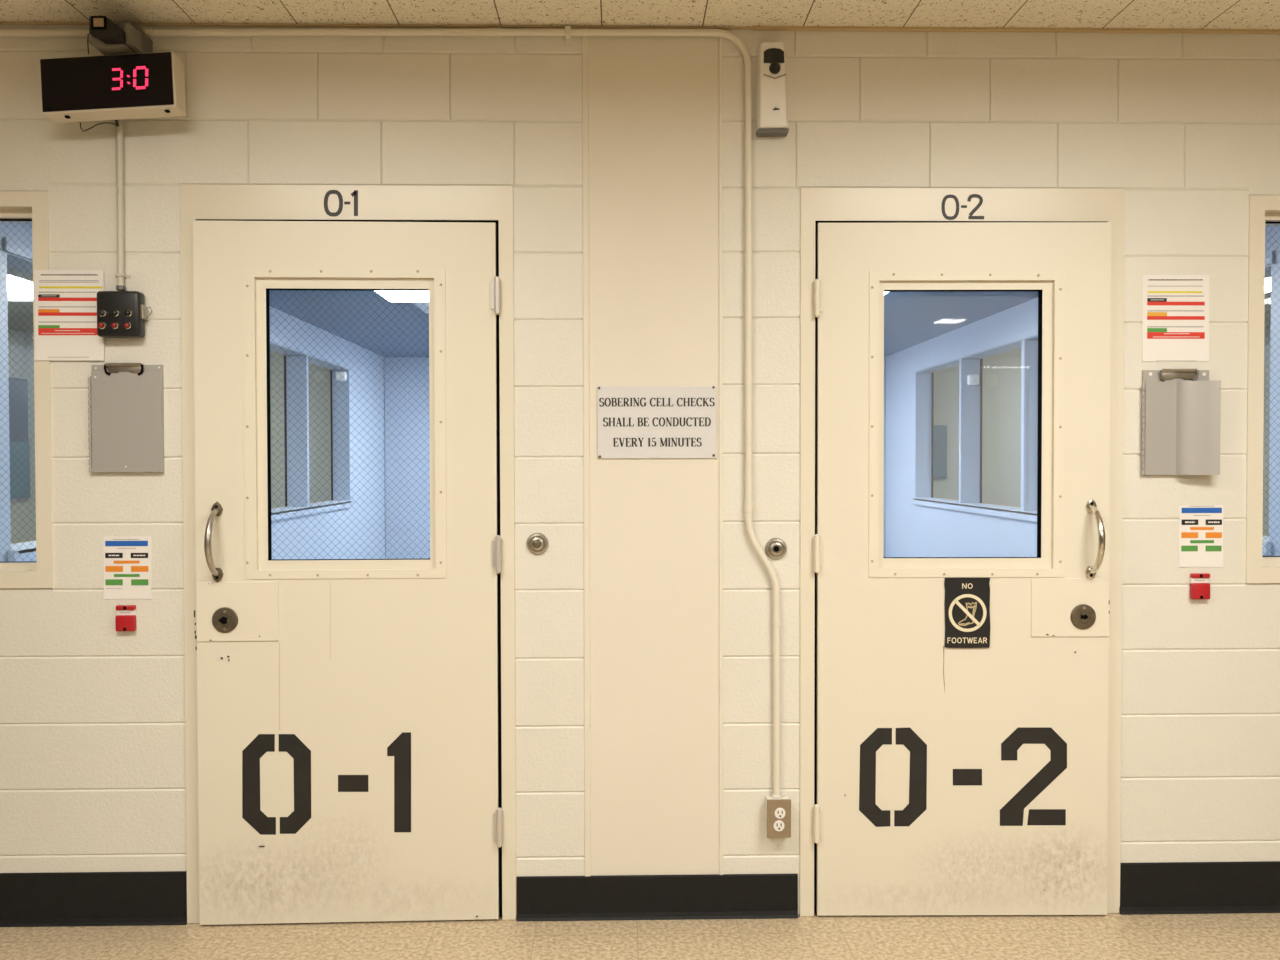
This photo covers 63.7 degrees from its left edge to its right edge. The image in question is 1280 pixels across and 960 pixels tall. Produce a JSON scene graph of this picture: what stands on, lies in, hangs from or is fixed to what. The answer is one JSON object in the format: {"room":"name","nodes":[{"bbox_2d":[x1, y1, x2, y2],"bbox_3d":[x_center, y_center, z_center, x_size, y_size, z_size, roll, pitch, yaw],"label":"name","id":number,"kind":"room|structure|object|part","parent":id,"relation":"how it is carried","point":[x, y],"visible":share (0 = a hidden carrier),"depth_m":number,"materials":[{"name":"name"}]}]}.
{"room":"prison interior","nodes":[
{"label":"prison interior","id":0,"kind":"room"},
{"bbox_2d":[7,292,33,331],"bbox_3d":[-3.803,-1.275,6.214,3.058,0.049,5.910,0,1,-1],"label":"ceiling","id":1,"kind":"structure","parent":0,"point":[11,297],"depth_m":7.92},
{"bbox_2d":[7,267,32,298],"bbox_3d":[-3.860,-1.228,7.124,0.300,0.075,2.250,0,1,-1],"label":"strip light","id":2,"kind":"object","parent":1,"relation":"attached to","point":[15,278],"visible":0.02,"depth_m":6.22,"materials":[{"name":"beige plastic"}]},
{"bbox_2d":[8,328,330,543],"bbox_3d":[-3.860,0.026,6.236,3.178,2.550,5.910,0,1,-1],"label":"wall","id":3,"kind":"structure","parent":0,"point":[318,377],"depth_m":9.07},
{"bbox_2d":[9,377,29,498],"bbox_3d":[-5.327,-0.331,7.325,0.048,1.030,3.380,0,1,-1],"label":"board","id":4,"kind":"object","parent":3,"relation":"attached to","point":[18,388],"visible":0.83,"depth_m":8.87,"materials":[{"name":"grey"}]},
{"bbox_2d":[0,223,384,561],"bbox_3d":[-2.195,0.026,6.059,0.140,2.549,5.494,0,1,-1],"label":"wall","id":5,"kind":"structure","parent":0,"point":[332,534],"depth_m":7.55,"materials":[{"name":"blue paint"}]},
{"bbox_2d":[4,237,353,561],"bbox_3d":[-2.174,-0.295,5.520,0.162,1.070,4.320,0,1,-1],"label":"window","id":6,"kind":"structure","parent":5,"relation":"in","point":[294,503],"depth_m":6.60,"materials":[{"name":"blue paint"}]},
{"bbox_2d":[336,371,346,380],"bbox_3d":[-2.209,-0.768,7.622,0.072,0.072,0.056,0,1,-1],"label":"sensor","id":7,"kind":"object","parent":5,"relation":"attached to","point":[338,376],"visible":0.71,"depth_m":7.60,"materials":[{"name":"white plastic"}]},
{"bbox_2d":[384,357,884,558],"bbox_3d":[-0.034,0.095,8.927,4.298,2.300,0.150,0,1,-1],"label":"wall","id":8,"kind":"structure","parent":0,"point":[393,461],"depth_m":8.81,"materials":[{"name":"blue paint"}]},
{"bbox_2d":[0,25,1279,918],"bbox_3d":[0.133,-0.024,3.252,10.800,2.742,0.200,0,1,-1],"label":"wall","id":9,"kind":"structure","parent":0,"point":[93,764],"depth_m":3.15,"materials":[{"name":"brick"}]},
{"bbox_2d":[0,191,52,587],"bbox_3d":[-2.297,-0.270,3.196,1.039,1.192,0.210,0,1,-1],"label":"window","id":10,"kind":"structure","parent":9,"relation":"in","point":[15,206],"depth_m":3.11,"materials":[{"name":"paint"}]},
{"bbox_2d":[34,270,103,360],"bbox_3d":[-1.715,-0.495,3.096,0.206,0.271,0.003,0,1,-1],"label":"instruction sheet","id":11,"kind":"object","parent":9,"relation":"attached to","point":[65,301],"visible":0.99,"depth_m":3.10,"materials":[{"name":"white paper"}]},
{"bbox_2d":[0,871,186,926],"bbox_3d":[-3.320,1.276,3.095,3.882,0.158,0.016,0,1,-1],"label":"baseboard","id":12,"kind":"structure","parent":9,"relation":"attached to","point":[158,897],"depth_m":3.13,"materials":[{"name":"black rubber"}]},
{"bbox_2d":[39,52,185,131],"bbox_3d":[-1.526,-1.128,3.019,0.392,0.206,0.153,0,1,-1],"label":"wall clock","id":13,"kind":"object","parent":9,"relation":"attached to","point":[140,85],"visible":1,"depth_m":2.95,"materials":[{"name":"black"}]},
{"bbox_3d":[-1.610,-1.047,3.043,0.113,0.043,0.032,-1,1,-40],"label":"cord","id":14,"kind":"part","parent":13,"relation":"part of","materials":[{"name":"black plastic"}]},
{"bbox_2d":[87,16,152,54],"bbox_3d":[-1.521,-1.285,2.992,0.144,0.117,0.202,0,1,-1],"label":"camera","id":15,"kind":"object","parent":9,"relation":"attached to","point":[108,37],"visible":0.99,"depth_m":2.93,"materials":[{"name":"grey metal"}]},
{"bbox_2d":[115,119,130,290],"bbox_3d":[-1.558,-0.913,3.087,0.048,0.685,0.028,0,1,-1],"label":"conduit","id":16,"kind":"object","parent":9,"relation":"attached to","point":[120,275],"visible":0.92,"depth_m":3.08,"materials":[{"name":"beige metal"}]},
{"bbox_2d":[97,291,151,337],"bbox_3d":[-1.540,-0.494,3.075,0.150,0.136,0.058,0,1,-1],"label":"control box","id":17,"kind":"object","parent":9,"relation":"attached to","point":[120,314],"visible":1,"depth_m":3.06,"materials":[{"name":"black plastic"}]},
{"bbox_2d":[115,605,135,630],"bbox_3d":[-1.553,0.418,3.115,0.057,0.078,0.019,0,1,-1],"label":"switch","id":18,"kind":"object","parent":9,"relation":"attached to","point":[125,620],"visible":1,"depth_m":3.11,"materials":[{"name":"red plastic"}]},
{"bbox_2d":[88,363,163,472],"bbox_3d":[-1.548,-0.187,3.101,0.219,0.329,0.024,0,1,-1],"label":"clipboard","id":19,"kind":"object","parent":9,"relation":"attached to","point":[126,400],"visible":1,"depth_m":3.10,"materials":[{"name":"grey metal"}]},
{"bbox_2d":[103,536,150,598],"bbox_3d":[-1.552,0.266,3.120,0.142,0.190,0.003,0,1,-1],"label":"notice","id":20,"kind":"object","parent":9,"relation":"attached to","point":[127,559],"visible":1,"depth_m":3.12,"materials":[{"name":"white paper"}]},
{"bbox_2d":[193,220,502,924],"bbox_3d":[-0.880,0.284,3.100,0.921,2.121,0.146,0,1,-2],"label":"door","id":21,"kind":"structure","parent":9,"relation":"in","point":[347,709],"depth_m":3.12,"materials":[{"name":"paint"}]},
{"bbox_3d":[-1.268,0.187,3.053,0.020,0.206,0.085,0,1,-2],"label":"handle","id":22,"kind":"part","parent":21,"relation":"part of","materials":[{"name":"metal"}]},
{"bbox_3d":[-1.211,0.396,3.103,0.243,0.178,0.004,0,1,-2],"label":"lock plate","id":23,"kind":"part","parent":21,"relation":"part of","materials":[{"name":"beige paint"}]},
{"bbox_2d":[180,185,515,922],"bbox_3d":[-0.884,0.228,3.234,1.000,2.240,0.210,0,1,-1],"label":"door frame","id":24,"kind":"structure","parent":9,"relation":"attached to","point":[347,203],"depth_m":3.12,"materials":[{"name":"paint"}]},
{"bbox_2d":[0,26,780,794],"bbox_3d":[-1.268,-0.195,3.106,3.394,2.331,0.026,0,1,-1],"label":"conduit","id":25,"kind":"object","parent":9,"relation":"attached to","point":[567,32],"visible":1,"depth_m":3.11,"materials":[{"name":"beige metal"}]},
{"bbox_2d":[526,533,547,554],"bbox_3d":[-0.313,0.194,3.137,0.067,0.067,0.017,0,1,-1],"label":"switch","id":26,"kind":"object","parent":9,"relation":"attached to","point":[537,543],"visible":1,"depth_m":3.14,"materials":[{"name":"metal"}]},
{"bbox_2d":[0,22,1279,33],"bbox_3d":[0.133,-1.368,3.119,10.800,0.008,0.016,0,1,-1],"label":"trim","id":27,"kind":"structure","parent":9,"relation":"attached to","point":[754,28],"depth_m":3.12,"materials":[{"name":"beige paint"}]},
{"bbox_2d":[582,28,722,875],"bbox_3d":[0.041,-0.022,3.150,0.427,2.742,0.007,0,1,-1],"label":"column","id":28,"kind":"structure","parent":9,"relation":"attached to","point":[652,110],"depth_m":3.15,"materials":[{"name":"paint"}]},
{"bbox_2d":[597,386,716,458],"bbox_3d":[0.052,-0.176,3.144,0.363,0.220,0.008,0,1,-1],"label":"wall sign","id":29,"kind":"object","parent":28,"relation":"attached to","point":[634,421],"visible":1,"depth_m":3.14,"materials":[{"name":"grey paint"}]},
{"bbox_2d":[517,874,797,920],"bbox_3d":[0.054,1.282,3.165,0.864,0.132,0.016,0,1,-1],"label":"baseboard","id":30,"kind":"structure","parent":9,"relation":"attached to","point":[707,896],"depth_m":3.17,"materials":[{"name":"black rubber"}]},
{"bbox_2d":[756,42,788,136],"bbox_3d":[0.400,-1.181,3.107,0.096,0.276,0.056,0,1,-1],"label":"air freshener","id":31,"kind":"object","parent":9,"relation":"attached to","point":[771,106],"visible":1,"depth_m":3.09,"materials":[{"name":"white plastic"}]},
{"bbox_2d":[756,128,788,136],"bbox_3d":[0.401,-1.050,3.117,0.094,0.013,0.041,0,1,-1],"label":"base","id":32,"kind":"object","parent":31,"relation":"on","point":[760,132],"depth_m":3.10,"materials":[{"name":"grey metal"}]},
{"bbox_2d":[765,538,786,559],"bbox_3d":[0.417,0.210,3.154,0.067,0.067,0.014,0,1,-1],"label":"switch","id":33,"kind":"object","parent":9,"relation":"attached to","point":[775,548],"visible":1,"depth_m":3.15,"materials":[{"name":"metal"}]},
{"bbox_2d":[766,794,790,837],"bbox_3d":[0.422,1.026,3.154,0.073,0.124,0.047,0,1,-1],"label":"power outlet","id":34,"kind":"object","parent":9,"relation":"attached to","point":[778,807],"visible":1,"depth_m":3.13,"materials":[{"name":"beige"}]},
{"bbox_2d":[774,820,783,830],"bbox_3d":[0.423,1.052,3.133,0.034,0.034,0.003,0,1,-1],"label":"receptacle","id":35,"kind":"object","parent":34,"relation":"attached to","point":[778,824],"depth_m":3.13,"materials":[{"name":"white plastic"}]},
{"bbox_2d":[775,808,784,818],"bbox_3d":[0.426,1.013,3.133,0.034,0.034,0.003,0,1,-1],"label":"receptacle","id":36,"kind":"object","parent":34,"relation":"attached to","point":[779,812],"depth_m":3.13,"materials":[{"name":"white plastic"}]},
{"bbox_2d":[813,222,1110,915],"bbox_3d":[0.983,0.279,3.139,0.906,2.123,0.146,0,1,0],"label":"door","id":37,"kind":"structure","parent":9,"relation":"in","point":[951,781],"depth_m":3.16,"materials":[{"name":"paint"}]},
{"bbox_2d":[944,578,989,647],"bbox_3d":[1.001,0.407,3.153,0.140,0.215,0.006,0,1,0],"label":"sign","id":38,"kind":"object","parent":37,"relation":"attached to","point":[967,600],"visible":1,"depth_m":3.15,"materials":[{"name":"black plastic"}]},
{"bbox_3d":[1.316,0.391,3.155,0.238,0.178,0.004,0,1,0],"label":"lock plate","id":39,"kind":"part","parent":37,"relation":"part of","materials":[{"name":"beige paint"}]},
{"bbox_3d":[1.378,0.182,3.107,0.020,0.214,0.085,0,1,0],"label":"handle","id":40,"kind":"part","parent":37,"relation":"part of","materials":[{"name":"silver metal"}]},
{"bbox_2d":[799,188,1124,916],"bbox_3d":[0.987,0.225,3.272,0.997,2.237,0.210,0,1,-1],"label":"door frame","id":41,"kind":"structure","parent":9,"relation":"attached to","point":[817,205],"depth_m":3.16,"materials":[{"name":"paint"}]},
{"bbox_2d":[1142,275,1208,361],"bbox_3d":[1.649,-0.498,3.172,0.208,0.266,0.003,0,1,-1],"label":"instruction sheet","id":42,"kind":"object","parent":9,"relation":"attached to","point":[1175,308],"visible":1,"depth_m":3.17,"materials":[{"name":"white paper"}]},
{"bbox_2d":[1141,369,1220,474],"bbox_3d":[1.653,-0.178,3.155,0.224,0.325,0.049,0,1,-1],"label":"clipboard","id":43,"kind":"object","parent":9,"relation":"attached to","point":[1181,408],"visible":1,"depth_m":3.16,"materials":[{"name":"grey metal"}]},
{"bbox_2d":[1119,861,1279,914],"bbox_3d":[3.512,1.262,3.236,4.051,0.155,0.016,0,1,-1],"label":"baseboard","id":44,"kind":"structure","parent":9,"relation":"attached to","point":[1159,887],"depth_m":3.20,"materials":[{"name":"black rubber"}]},
{"bbox_2d":[1190,573,1209,598],"bbox_3d":[1.728,0.328,3.181,0.058,0.080,0.019,0,1,-1],"label":"switch","id":45,"kind":"object","parent":9,"relation":"attached to","point":[1199,582],"visible":1,"depth_m":3.17,"materials":[{"name":"red plastic"}]},
{"bbox_2d":[1179,505,1222,566],"bbox_3d":[1.735,0.174,3.186,0.138,0.190,0.003,0,1,-1],"label":"notice","id":46,"kind":"object","parent":9,"relation":"attached to","point":[1200,526],"visible":1,"depth_m":3.19,"materials":[{"name":"white paper"}]},
{"bbox_2d":[1245,195,1279,582],"bbox_3d":[2.377,-0.280,3.292,1.010,1.194,0.210,0,1,-1],"label":"window","id":47,"kind":"structure","parent":9,"relation":"in","point":[1264,211],"depth_m":3.18,"materials":[{"name":"paint"}]},
{"bbox_2d":[0,913,1279,959],"bbox_3d":[0.571,1.489,-3.290,15.000,0.050,13.050,0,1,-1],"label":"floor","id":48,"kind":"structure","parent":0,"point":[1111,936],"depth_m":3.04,"materials":[{"name":"plastic"}]},
{"bbox_2d":[0,0,1279,28],"bbox_3d":[0.566,-1.282,-3.363,15.000,0.050,13.003,0,1,-1],"label":"ceiling","id":49,"kind":"structure","parent":0,"point":[1144,14],"depth_m":3.02,"materials":[{"name":"tile"}]},
{"bbox_2d":[269,290,1037,356],"bbox_3d":[0.021,-1.031,6.160,4.298,0.049,5.644,0,1,-1],"label":"ceiling","id":50,"kind":"structure","parent":0,"point":[911,319],"depth_m":6.26,"materials":[{"name":"blue paint"}]},
{"bbox_2d":[376,291,428,312],"bbox_3d":[-1.022,-0.960,5.081,0.614,0.048,1.662,0,1,-1],"label":"ceiling light","id":51,"kind":"object","parent":50,"relation":"attached to","point":[420,299],"visible":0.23,"depth_m":5.31,"materials":[{"name":"white plastic"}]},
{"bbox_2d":[376,291,428,301],"bbox_3d":[-1.018,-0.945,4.862,0.590,0.026,1.200,0,1,-1],"label":"diffuser","id":52,"kind":"object","parent":51,"relation":"attached to","point":[415,296],"depth_m":5.28,"materials":[{"name":"white plastic"}]},
{"bbox_2d":[885,226,1279,556],"bbox_3d":[2.244,0.016,6.150,0.140,2.549,5.494,0,1,-1],"label":"wall","id":53,"kind":"structure","parent":0,"point":[911,530],"depth_m":7.39,"materials":[{"name":"blue paint"}]},
{"bbox_2d":[912,251,1273,554],"bbox_3d":[2.239,-0.309,5.816,0.162,1.070,4.390,0,1,-1],"label":"window","id":54,"kind":"structure","parent":53,"relation":"in","point":[970,396],"depth_m":6.76,"materials":[{"name":"blue paint"}]},
{"bbox_2d":[967,374,978,384],"bbox_3d":[2.222,-0.668,6.875,0.072,0.072,0.056,0,1,-1],"label":"sensor","id":55,"kind":"object","parent":54,"relation":"attached to","point":[972,379],"visible":1,"depth_m":6.86,"materials":[{"name":"white plastic"}]},
{"bbox_2d":[933,327,1270,535],"bbox_3d":[3.950,0.007,6.397,3.278,2.550,5.910,0,1,-1],"label":"wall","id":56,"kind":"structure","parent":0,"point":[1001,398],"depth_m":9.20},
{"bbox_2d":[933,425,946,477],"bbox_3d":[2.661,-0.251,9.181,0.140,0.470,0.039,0,1,-1],"label":"board","id":57,"kind":"object","parent":56,"relation":"attached to","point":[939,431],"visible":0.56,"depth_m":9.16,"materials":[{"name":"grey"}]},
{"bbox_2d":[1264,291,1270,327],"bbox_3d":[3.888,-1.293,6.372,3.158,0.049,5.910,0,1,-1],"label":"ceiling","id":58,"kind":"structure","parent":0,"point":[1267,315],"depth_m":7.89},
{"bbox_2d":[1265,278,1270,292],"bbox_3d":[3.858,-1.246,7.283,0.300,0.075,2.250,0,1,-1],"label":"strip light","id":59,"kind":"object","parent":58,"relation":"attached to","point":[1268,283],"visible":0.05,"depth_m":6.28,"materials":[{"name":"beige plastic"}]}
]}

